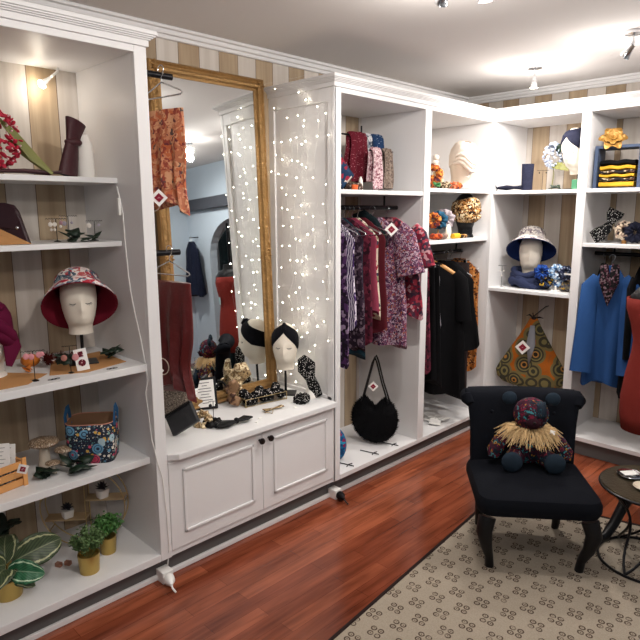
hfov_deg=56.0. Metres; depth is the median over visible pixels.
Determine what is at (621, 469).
dish
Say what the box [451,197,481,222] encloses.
turban
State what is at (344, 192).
shelf
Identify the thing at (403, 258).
patterned dress
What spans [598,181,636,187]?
folded cloth
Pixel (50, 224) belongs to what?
stand
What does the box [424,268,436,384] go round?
skirt
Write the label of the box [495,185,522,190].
bow
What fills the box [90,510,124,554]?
potted plant
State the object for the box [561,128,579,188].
head
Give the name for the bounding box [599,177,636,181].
folded cloth
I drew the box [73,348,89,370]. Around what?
card
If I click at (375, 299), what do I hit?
garment
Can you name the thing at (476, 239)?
shelf
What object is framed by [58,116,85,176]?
headband
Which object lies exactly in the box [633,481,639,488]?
dish
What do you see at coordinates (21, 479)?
wooden crate
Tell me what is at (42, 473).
leaf spray
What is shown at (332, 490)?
socket
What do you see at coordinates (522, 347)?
tag
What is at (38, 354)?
stand
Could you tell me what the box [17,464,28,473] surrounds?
tag
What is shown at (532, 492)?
slipper chair
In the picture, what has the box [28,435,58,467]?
mushroom
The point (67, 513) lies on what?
pot
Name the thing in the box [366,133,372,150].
scarf
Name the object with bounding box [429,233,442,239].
scrunchie
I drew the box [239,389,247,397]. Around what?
pompom
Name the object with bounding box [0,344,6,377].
head
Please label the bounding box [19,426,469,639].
baseboard
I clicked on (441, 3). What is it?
ceiling spotlight
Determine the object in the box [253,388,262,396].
pompom
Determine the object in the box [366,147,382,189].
scarf
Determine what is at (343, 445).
pouch
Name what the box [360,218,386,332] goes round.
garment
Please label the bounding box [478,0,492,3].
ceiling spotlight
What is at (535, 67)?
ceiling spotlight
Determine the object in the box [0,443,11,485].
greeting card
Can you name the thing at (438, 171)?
scrunchie
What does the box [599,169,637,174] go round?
folded cloth
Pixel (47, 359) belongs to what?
flowers
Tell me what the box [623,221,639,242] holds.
scrunchie
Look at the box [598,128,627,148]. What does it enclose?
flower
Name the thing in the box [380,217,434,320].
dress
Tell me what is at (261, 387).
pompom
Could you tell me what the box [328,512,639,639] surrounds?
rug
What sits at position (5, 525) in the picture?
potted plant
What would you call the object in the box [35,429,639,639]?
floor
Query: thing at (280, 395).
pompom
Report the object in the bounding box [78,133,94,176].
stand
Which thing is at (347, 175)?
scarf
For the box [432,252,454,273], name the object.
clothes hanger
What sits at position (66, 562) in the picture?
wooden block
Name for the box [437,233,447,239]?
scrunchie
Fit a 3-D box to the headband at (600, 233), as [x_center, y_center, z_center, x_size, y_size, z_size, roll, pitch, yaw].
[1.837,-0.608,3.861,0.197,0.234,0.037,6,12,29]
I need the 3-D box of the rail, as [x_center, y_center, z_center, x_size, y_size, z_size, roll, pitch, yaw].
[2.162,-0.410,3.715,0.902,0.064,0.026,10,14,44]
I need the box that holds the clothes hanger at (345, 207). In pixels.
[342,207,373,235]
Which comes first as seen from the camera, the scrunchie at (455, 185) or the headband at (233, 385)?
the headband at (233, 385)
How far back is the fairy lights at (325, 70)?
3.33 m
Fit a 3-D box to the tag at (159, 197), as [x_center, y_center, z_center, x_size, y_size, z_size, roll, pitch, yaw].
[-0.661,-0.502,2.471,0.072,0.072,0.004,-3,11,-14]
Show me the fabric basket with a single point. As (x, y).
(90, 433)
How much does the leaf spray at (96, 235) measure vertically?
0.044 m
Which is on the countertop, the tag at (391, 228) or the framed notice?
the framed notice
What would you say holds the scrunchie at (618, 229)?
on the shelf unit at (597, 438)
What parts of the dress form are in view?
leg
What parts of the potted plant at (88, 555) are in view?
pot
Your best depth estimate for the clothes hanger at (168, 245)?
2.59 m
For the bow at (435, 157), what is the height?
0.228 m
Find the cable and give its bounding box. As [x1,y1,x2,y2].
[116,186,169,565]
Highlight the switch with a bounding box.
[116,198,121,214]
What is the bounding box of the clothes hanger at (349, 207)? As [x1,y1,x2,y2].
[346,207,379,234]
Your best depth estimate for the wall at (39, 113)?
2.68 m
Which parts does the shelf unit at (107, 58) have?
shelf, shelf, panel, shelf, shelf, cornice, panel, ring shelf, panel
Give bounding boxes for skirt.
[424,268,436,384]
[425,268,430,374]
[431,267,440,386]
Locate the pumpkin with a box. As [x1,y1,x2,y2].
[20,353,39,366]
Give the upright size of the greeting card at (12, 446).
0.152 m
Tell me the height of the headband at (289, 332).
0.186 m
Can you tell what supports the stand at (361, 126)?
on the wardrobe
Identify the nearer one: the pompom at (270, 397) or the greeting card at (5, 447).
the greeting card at (5, 447)
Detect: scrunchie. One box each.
[193,409,212,428]
[203,417,221,427]
[293,392,309,404]
[344,182,362,189]
[429,212,441,227]
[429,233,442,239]
[430,163,442,183]
[432,210,447,228]
[437,181,451,188]
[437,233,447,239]
[439,209,454,228]
[447,181,458,188]
[534,264,548,279]
[538,275,553,287]
[548,264,562,279]
[553,279,564,286]
[557,265,570,280]
[559,281,569,290]
[613,220,634,239]
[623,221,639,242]
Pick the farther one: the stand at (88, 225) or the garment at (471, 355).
the garment at (471, 355)
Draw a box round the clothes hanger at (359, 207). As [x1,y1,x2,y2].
[356,207,388,234]
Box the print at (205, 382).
[198,382,212,403]
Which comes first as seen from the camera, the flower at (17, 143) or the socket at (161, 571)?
the flower at (17, 143)
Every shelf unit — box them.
[0,0,171,639]
[481,90,639,465]
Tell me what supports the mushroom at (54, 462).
on the shelf unit at (107, 58)
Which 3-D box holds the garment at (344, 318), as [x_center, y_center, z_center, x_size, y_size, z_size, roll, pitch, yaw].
[0.011,-0.164,3.477,0.078,0.836,0.450,-9,14,-40]
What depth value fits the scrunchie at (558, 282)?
4.16 m
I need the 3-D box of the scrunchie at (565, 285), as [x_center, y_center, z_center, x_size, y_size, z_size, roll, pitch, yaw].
[1.695,-0.234,4.139,0.093,0.069,0.093,-1,10,-3]
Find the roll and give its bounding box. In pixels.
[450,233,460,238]
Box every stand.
[20,350,44,381]
[46,218,65,241]
[59,215,75,240]
[61,345,78,372]
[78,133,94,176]
[86,220,101,240]
[305,386,315,398]
[341,126,392,152]
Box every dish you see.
[617,468,639,478]
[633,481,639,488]
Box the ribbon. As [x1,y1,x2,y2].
[0,168,61,174]
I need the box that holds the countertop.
[165,385,336,460]
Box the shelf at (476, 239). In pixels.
[429,235,486,244]
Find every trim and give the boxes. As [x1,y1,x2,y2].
[22,0,468,101]
[468,72,639,103]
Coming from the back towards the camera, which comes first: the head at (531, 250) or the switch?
the head at (531, 250)
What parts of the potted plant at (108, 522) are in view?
pot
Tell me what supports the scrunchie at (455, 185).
on the wardrobe
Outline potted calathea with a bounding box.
[0,532,61,602]
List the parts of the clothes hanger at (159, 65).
frame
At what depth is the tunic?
4.22 m
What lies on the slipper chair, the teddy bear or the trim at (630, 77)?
the teddy bear
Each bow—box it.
[216,415,252,427]
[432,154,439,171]
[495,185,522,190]
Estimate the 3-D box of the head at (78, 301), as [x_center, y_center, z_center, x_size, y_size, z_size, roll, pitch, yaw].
[-1.007,-0.011,2.528,0.143,0.392,0.193,-5,12,-26]
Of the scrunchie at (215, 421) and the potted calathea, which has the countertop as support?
the scrunchie at (215, 421)
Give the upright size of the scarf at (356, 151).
0.301 m
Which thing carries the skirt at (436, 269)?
hanging from the clothes hanger
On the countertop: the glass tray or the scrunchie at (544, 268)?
the glass tray
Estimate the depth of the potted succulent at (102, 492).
2.71 m
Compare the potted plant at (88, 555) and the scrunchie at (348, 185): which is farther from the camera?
the scrunchie at (348, 185)
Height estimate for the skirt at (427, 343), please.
0.704 m
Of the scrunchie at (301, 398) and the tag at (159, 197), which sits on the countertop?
the scrunchie at (301, 398)
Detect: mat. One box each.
[0,373,46,389]
[49,351,125,375]
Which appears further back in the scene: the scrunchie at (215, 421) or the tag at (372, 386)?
the tag at (372, 386)
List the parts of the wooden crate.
panel, corner post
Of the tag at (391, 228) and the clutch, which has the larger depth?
the tag at (391, 228)
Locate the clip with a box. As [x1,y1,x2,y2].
[262,404,283,413]
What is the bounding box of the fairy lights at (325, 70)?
[266,70,329,371]
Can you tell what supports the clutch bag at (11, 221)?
on the shelf unit at (107, 58)
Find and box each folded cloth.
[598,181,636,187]
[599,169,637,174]
[599,173,636,177]
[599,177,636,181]
[600,159,638,165]
[600,164,637,170]
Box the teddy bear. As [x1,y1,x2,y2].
[487,391,572,474]
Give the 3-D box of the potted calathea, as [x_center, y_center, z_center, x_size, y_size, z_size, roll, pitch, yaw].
[-1.201,0.983,2.392,0.230,0.222,0.314,1,10,7]
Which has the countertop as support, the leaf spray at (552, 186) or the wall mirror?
the wall mirror
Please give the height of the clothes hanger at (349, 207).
0.168 m
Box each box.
[571,179,577,188]
[592,144,639,188]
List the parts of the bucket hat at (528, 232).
crown and brim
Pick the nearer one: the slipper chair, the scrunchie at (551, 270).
the slipper chair
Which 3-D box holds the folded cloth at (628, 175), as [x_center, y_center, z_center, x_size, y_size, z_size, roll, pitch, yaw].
[1.895,-0.914,3.819,0.202,0.028,0.136,8,13,39]
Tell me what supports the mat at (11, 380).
on the shelf unit at (107, 58)
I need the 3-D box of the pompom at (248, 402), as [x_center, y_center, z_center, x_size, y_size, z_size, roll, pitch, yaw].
[-0.391,0.436,3.267,0.054,0.054,0.055,-8,13,-36]
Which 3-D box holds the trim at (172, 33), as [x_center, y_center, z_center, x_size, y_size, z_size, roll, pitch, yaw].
[-0.986,-1.341,2.659,0.060,0.053,6.193,10,14,44]
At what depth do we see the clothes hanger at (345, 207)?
3.41 m
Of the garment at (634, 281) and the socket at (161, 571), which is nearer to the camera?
the socket at (161, 571)
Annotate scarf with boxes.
[341,154,353,188]
[344,131,367,182]
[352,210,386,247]
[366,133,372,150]
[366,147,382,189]
[371,134,383,148]
[381,148,393,188]
[508,266,548,289]
[599,264,619,305]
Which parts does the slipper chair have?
leg, leg, backrest, seat, leg, leg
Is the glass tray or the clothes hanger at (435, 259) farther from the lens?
the clothes hanger at (435, 259)
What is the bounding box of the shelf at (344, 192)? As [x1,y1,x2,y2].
[341,189,422,196]
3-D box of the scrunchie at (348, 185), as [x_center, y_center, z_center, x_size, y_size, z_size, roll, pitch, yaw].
[0.194,-0.769,3.475,0.109,0.052,0.108,10,14,44]
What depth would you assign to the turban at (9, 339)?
2.30 m
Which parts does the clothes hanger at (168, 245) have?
frame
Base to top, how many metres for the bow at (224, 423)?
0.031 m
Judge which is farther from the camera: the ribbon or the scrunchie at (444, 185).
the scrunchie at (444, 185)
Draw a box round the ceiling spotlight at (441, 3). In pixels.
[435,0,447,6]
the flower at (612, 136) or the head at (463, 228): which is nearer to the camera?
the flower at (612, 136)
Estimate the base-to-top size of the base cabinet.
0.564 m
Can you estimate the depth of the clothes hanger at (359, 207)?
3.50 m
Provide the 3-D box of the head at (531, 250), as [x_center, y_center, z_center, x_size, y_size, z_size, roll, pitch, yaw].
[1.527,-0.432,4.373,0.175,0.383,0.186,-3,11,-14]
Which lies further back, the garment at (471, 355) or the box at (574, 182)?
the garment at (471, 355)
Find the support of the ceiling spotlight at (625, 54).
attached to the ceiling
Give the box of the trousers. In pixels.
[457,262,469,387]
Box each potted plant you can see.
[0,512,21,567]
[67,524,106,575]
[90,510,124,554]
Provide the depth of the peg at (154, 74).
2.49 m
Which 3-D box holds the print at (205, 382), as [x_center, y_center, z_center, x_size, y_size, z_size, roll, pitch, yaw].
[-0.615,0.390,3.217,0.075,0.111,0.001,-6,-3,-9]
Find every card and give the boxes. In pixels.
[0,229,30,244]
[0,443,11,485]
[9,444,15,480]
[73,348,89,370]
[620,470,638,474]
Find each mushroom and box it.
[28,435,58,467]
[45,459,60,473]
[54,445,71,465]
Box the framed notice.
[196,376,217,409]
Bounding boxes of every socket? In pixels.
[156,564,172,584]
[328,485,341,499]
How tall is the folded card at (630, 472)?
0.003 m
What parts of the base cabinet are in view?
door, moulding, knob, knob, door, moulding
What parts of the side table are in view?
leg, leg, leg, leg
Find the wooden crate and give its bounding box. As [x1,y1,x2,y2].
[0,457,27,493]
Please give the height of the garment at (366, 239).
0.748 m
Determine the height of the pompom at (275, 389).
0.053 m
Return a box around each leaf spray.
[34,467,60,479]
[53,353,72,364]
[58,228,80,241]
[58,453,96,473]
[77,231,101,240]
[100,344,123,357]
[548,185,560,189]
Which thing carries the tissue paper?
on the wardrobe
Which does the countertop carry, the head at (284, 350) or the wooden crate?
the head at (284, 350)
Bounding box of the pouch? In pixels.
[340,430,346,458]
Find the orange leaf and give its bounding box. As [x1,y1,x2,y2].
[22,365,32,371]
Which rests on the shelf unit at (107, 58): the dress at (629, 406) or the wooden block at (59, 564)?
the wooden block at (59, 564)
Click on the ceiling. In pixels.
(467, 48)
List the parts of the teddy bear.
arm, leg, leg, arm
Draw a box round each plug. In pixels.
[163,573,176,592]
[336,491,348,504]
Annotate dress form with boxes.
[601,287,639,541]
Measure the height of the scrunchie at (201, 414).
0.099 m
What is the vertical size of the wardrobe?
2.326 m
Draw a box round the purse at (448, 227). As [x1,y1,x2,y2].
[445,224,450,238]
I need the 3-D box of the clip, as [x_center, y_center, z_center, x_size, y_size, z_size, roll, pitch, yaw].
[-0.248,0.470,3.205,0.075,0.016,0.123,6,12,29]
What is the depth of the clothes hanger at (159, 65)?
2.46 m
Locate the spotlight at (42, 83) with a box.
[38,67,58,87]
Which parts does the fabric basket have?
handle, trim, handle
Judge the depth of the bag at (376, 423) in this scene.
3.88 m
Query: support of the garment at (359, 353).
hanging from the clothes hanger
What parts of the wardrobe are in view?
panel, panel moulding, rail, cornice, panel, frame, panel, rail, panel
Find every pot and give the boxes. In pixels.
[0,568,22,602]
[61,508,73,518]
[95,487,108,498]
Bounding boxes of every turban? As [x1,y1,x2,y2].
[0,302,20,366]
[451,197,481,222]
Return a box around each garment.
[340,232,348,368]
[341,218,364,351]
[341,223,356,330]
[342,218,364,359]
[346,218,372,345]
[352,218,378,315]
[357,218,380,319]
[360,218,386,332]
[453,258,479,370]
[616,267,639,398]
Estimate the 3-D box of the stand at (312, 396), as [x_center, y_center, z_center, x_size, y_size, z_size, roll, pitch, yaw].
[-0.055,0.374,3.410,0.066,0.133,0.066,10,14,44]
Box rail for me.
[594,248,639,256]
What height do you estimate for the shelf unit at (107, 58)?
2.326 m
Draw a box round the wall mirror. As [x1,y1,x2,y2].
[146,58,276,409]
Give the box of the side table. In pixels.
[596,465,639,582]
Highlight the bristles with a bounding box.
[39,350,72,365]
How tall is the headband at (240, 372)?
0.230 m
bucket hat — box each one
[41,267,117,328]
[506,226,556,261]
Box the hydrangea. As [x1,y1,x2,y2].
[542,142,568,189]
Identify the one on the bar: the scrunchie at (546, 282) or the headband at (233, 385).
the scrunchie at (546, 282)
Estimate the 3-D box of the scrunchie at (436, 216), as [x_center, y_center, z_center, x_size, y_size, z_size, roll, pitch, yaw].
[0.744,-0.658,3.965,0.111,0.109,0.060,1,11,8]
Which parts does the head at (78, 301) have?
rod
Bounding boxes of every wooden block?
[55,561,62,567]
[64,560,71,565]
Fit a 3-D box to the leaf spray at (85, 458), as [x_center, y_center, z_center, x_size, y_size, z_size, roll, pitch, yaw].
[-0.989,0.592,2.488,0.145,0.080,0.136,10,14,44]
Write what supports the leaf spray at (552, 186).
on the shelf unit at (597, 438)
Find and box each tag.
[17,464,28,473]
[153,189,167,205]
[368,382,377,390]
[384,223,397,235]
[515,341,529,353]
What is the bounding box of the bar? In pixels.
[542,272,570,291]
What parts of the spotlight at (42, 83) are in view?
bulb, lamp shade, arm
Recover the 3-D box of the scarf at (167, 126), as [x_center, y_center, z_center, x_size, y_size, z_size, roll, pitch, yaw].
[-0.651,-0.656,2.534,0.277,0.429,0.092,8,13,36]
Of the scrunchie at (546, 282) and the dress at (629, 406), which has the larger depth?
the scrunchie at (546, 282)
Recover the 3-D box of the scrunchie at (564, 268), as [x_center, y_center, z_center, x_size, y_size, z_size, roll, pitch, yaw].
[1.683,-0.319,4.122,0.115,0.109,0.061,3,11,15]
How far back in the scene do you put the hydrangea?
4.12 m
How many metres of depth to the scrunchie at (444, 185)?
3.92 m
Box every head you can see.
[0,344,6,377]
[60,283,98,365]
[273,323,296,395]
[449,141,480,189]
[456,194,474,237]
[519,239,542,272]
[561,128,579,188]
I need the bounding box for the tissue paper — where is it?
[423,409,449,424]
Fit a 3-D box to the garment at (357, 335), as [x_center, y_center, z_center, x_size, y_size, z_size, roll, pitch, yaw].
[0.076,-0.208,3.534,0.475,0.770,0.072,9,14,42]
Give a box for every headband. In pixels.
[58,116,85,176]
[223,379,240,405]
[226,362,250,401]
[271,323,298,348]
[298,355,321,397]
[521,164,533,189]
[561,127,580,149]
[590,207,623,242]
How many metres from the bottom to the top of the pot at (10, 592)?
0.082 m
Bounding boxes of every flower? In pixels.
[0,110,52,174]
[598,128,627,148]
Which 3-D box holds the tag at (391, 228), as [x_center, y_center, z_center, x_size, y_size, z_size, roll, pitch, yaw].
[0.416,-0.527,3.507,0.081,0.081,0.005,1,10,6]
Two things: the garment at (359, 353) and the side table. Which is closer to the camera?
the side table
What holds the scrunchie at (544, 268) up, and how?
on the bar
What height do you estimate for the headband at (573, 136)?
0.168 m
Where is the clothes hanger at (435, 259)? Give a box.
[434,249,468,262]
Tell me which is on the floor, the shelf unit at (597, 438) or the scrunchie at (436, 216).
the shelf unit at (597, 438)
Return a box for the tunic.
[437,260,479,350]
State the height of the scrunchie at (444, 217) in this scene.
0.126 m
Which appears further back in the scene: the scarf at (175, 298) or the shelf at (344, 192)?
the shelf at (344, 192)
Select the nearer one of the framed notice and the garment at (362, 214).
the framed notice
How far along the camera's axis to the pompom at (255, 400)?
3.27 m
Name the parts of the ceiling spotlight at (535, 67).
lamp shade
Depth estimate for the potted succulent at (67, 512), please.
2.72 m
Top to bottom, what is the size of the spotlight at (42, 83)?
0.093 m
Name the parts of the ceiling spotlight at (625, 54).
lamp shade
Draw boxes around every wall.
[0,37,360,541]
[476,82,639,422]
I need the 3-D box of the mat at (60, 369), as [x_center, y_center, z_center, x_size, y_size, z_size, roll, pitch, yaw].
[-1.017,0.185,2.545,0.314,0.002,0.324,10,14,44]
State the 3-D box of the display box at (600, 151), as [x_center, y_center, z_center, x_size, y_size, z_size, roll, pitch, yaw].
[1.907,-0.967,3.821,0.275,0.265,0.176,8,13,38]
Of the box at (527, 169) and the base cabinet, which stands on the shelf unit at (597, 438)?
the box at (527, 169)
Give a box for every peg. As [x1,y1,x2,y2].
[147,70,172,80]
[156,249,180,255]
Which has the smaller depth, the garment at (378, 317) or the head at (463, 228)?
the garment at (378, 317)
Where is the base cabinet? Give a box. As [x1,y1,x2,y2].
[161,409,332,566]
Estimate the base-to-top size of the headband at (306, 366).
0.257 m
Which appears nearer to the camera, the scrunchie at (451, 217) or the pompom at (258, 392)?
the pompom at (258, 392)
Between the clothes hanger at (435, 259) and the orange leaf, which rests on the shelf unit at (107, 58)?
the orange leaf
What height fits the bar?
0.128 m
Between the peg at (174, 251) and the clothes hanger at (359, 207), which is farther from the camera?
the clothes hanger at (359, 207)
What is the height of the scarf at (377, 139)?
0.235 m
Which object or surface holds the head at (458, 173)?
on the wardrobe
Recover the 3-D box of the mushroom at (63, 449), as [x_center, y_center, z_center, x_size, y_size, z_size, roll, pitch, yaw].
[-1.081,0.573,2.545,0.075,0.082,0.074,10,14,44]
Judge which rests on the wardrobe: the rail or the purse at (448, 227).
the purse at (448, 227)
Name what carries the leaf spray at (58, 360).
on the mat at (60, 369)
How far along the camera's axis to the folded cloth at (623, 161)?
3.75 m
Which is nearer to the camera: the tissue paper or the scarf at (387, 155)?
the scarf at (387, 155)
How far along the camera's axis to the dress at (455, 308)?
4.15 m
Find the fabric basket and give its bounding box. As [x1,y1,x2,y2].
[63,402,119,463]
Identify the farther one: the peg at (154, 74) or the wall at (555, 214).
the wall at (555, 214)
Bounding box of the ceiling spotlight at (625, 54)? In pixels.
[620,28,639,59]
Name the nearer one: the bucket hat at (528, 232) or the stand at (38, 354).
the stand at (38, 354)
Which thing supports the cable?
attached to the shelf unit at (107, 58)
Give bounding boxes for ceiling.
[67,0,639,96]
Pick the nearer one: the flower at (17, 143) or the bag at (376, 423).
the flower at (17, 143)
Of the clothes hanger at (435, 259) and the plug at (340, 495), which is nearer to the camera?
the plug at (340, 495)
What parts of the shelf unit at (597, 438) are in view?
panel, shelf, shelf, cornice, panel, panel, shelf, shelf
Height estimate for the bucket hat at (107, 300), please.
0.270 m
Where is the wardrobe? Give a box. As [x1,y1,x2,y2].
[264,72,495,492]
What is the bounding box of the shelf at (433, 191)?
[430,188,488,194]
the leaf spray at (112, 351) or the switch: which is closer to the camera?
the switch
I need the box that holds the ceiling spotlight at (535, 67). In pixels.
[528,64,542,88]
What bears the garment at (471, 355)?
hanging from the clothes hanger
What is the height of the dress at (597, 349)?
0.792 m
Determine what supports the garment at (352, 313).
hanging from the clothes hanger
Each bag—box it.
[0,203,30,242]
[350,355,399,443]
[496,314,563,387]
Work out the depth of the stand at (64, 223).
2.54 m
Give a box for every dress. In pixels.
[371,217,424,348]
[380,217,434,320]
[424,262,471,399]
[569,265,639,387]
[619,296,639,435]
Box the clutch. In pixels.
[163,390,199,435]
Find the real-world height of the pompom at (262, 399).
0.054 m
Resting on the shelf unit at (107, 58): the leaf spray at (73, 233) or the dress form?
the leaf spray at (73, 233)
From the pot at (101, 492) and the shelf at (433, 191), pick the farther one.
the shelf at (433, 191)
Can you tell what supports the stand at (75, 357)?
on the mat at (60, 369)
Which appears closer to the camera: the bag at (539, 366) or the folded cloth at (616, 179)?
the folded cloth at (616, 179)
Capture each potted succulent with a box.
[60,502,73,518]
[95,481,108,498]
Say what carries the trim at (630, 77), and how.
attached to the wall at (555, 214)
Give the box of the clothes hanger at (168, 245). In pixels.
[157,245,189,276]
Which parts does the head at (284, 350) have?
rod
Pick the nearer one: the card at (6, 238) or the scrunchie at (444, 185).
the card at (6, 238)
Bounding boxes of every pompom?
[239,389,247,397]
[243,395,252,404]
[250,394,257,403]
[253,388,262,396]
[255,385,263,391]
[259,392,267,401]
[266,391,273,399]
[271,385,279,393]
[276,388,284,397]
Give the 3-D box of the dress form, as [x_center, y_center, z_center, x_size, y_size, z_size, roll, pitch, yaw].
[1.724,0.444,3.027,0.722,1.316,0.715,10,14,44]
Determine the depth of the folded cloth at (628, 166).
3.76 m
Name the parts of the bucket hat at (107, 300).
crown and brim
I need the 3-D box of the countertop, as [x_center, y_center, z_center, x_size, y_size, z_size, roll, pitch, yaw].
[-0.469,0.505,3.170,0.548,0.033,1.055,10,14,44]
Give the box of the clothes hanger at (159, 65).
[148,65,182,99]
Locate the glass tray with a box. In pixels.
[237,391,286,407]
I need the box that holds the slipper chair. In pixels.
[460,386,602,572]

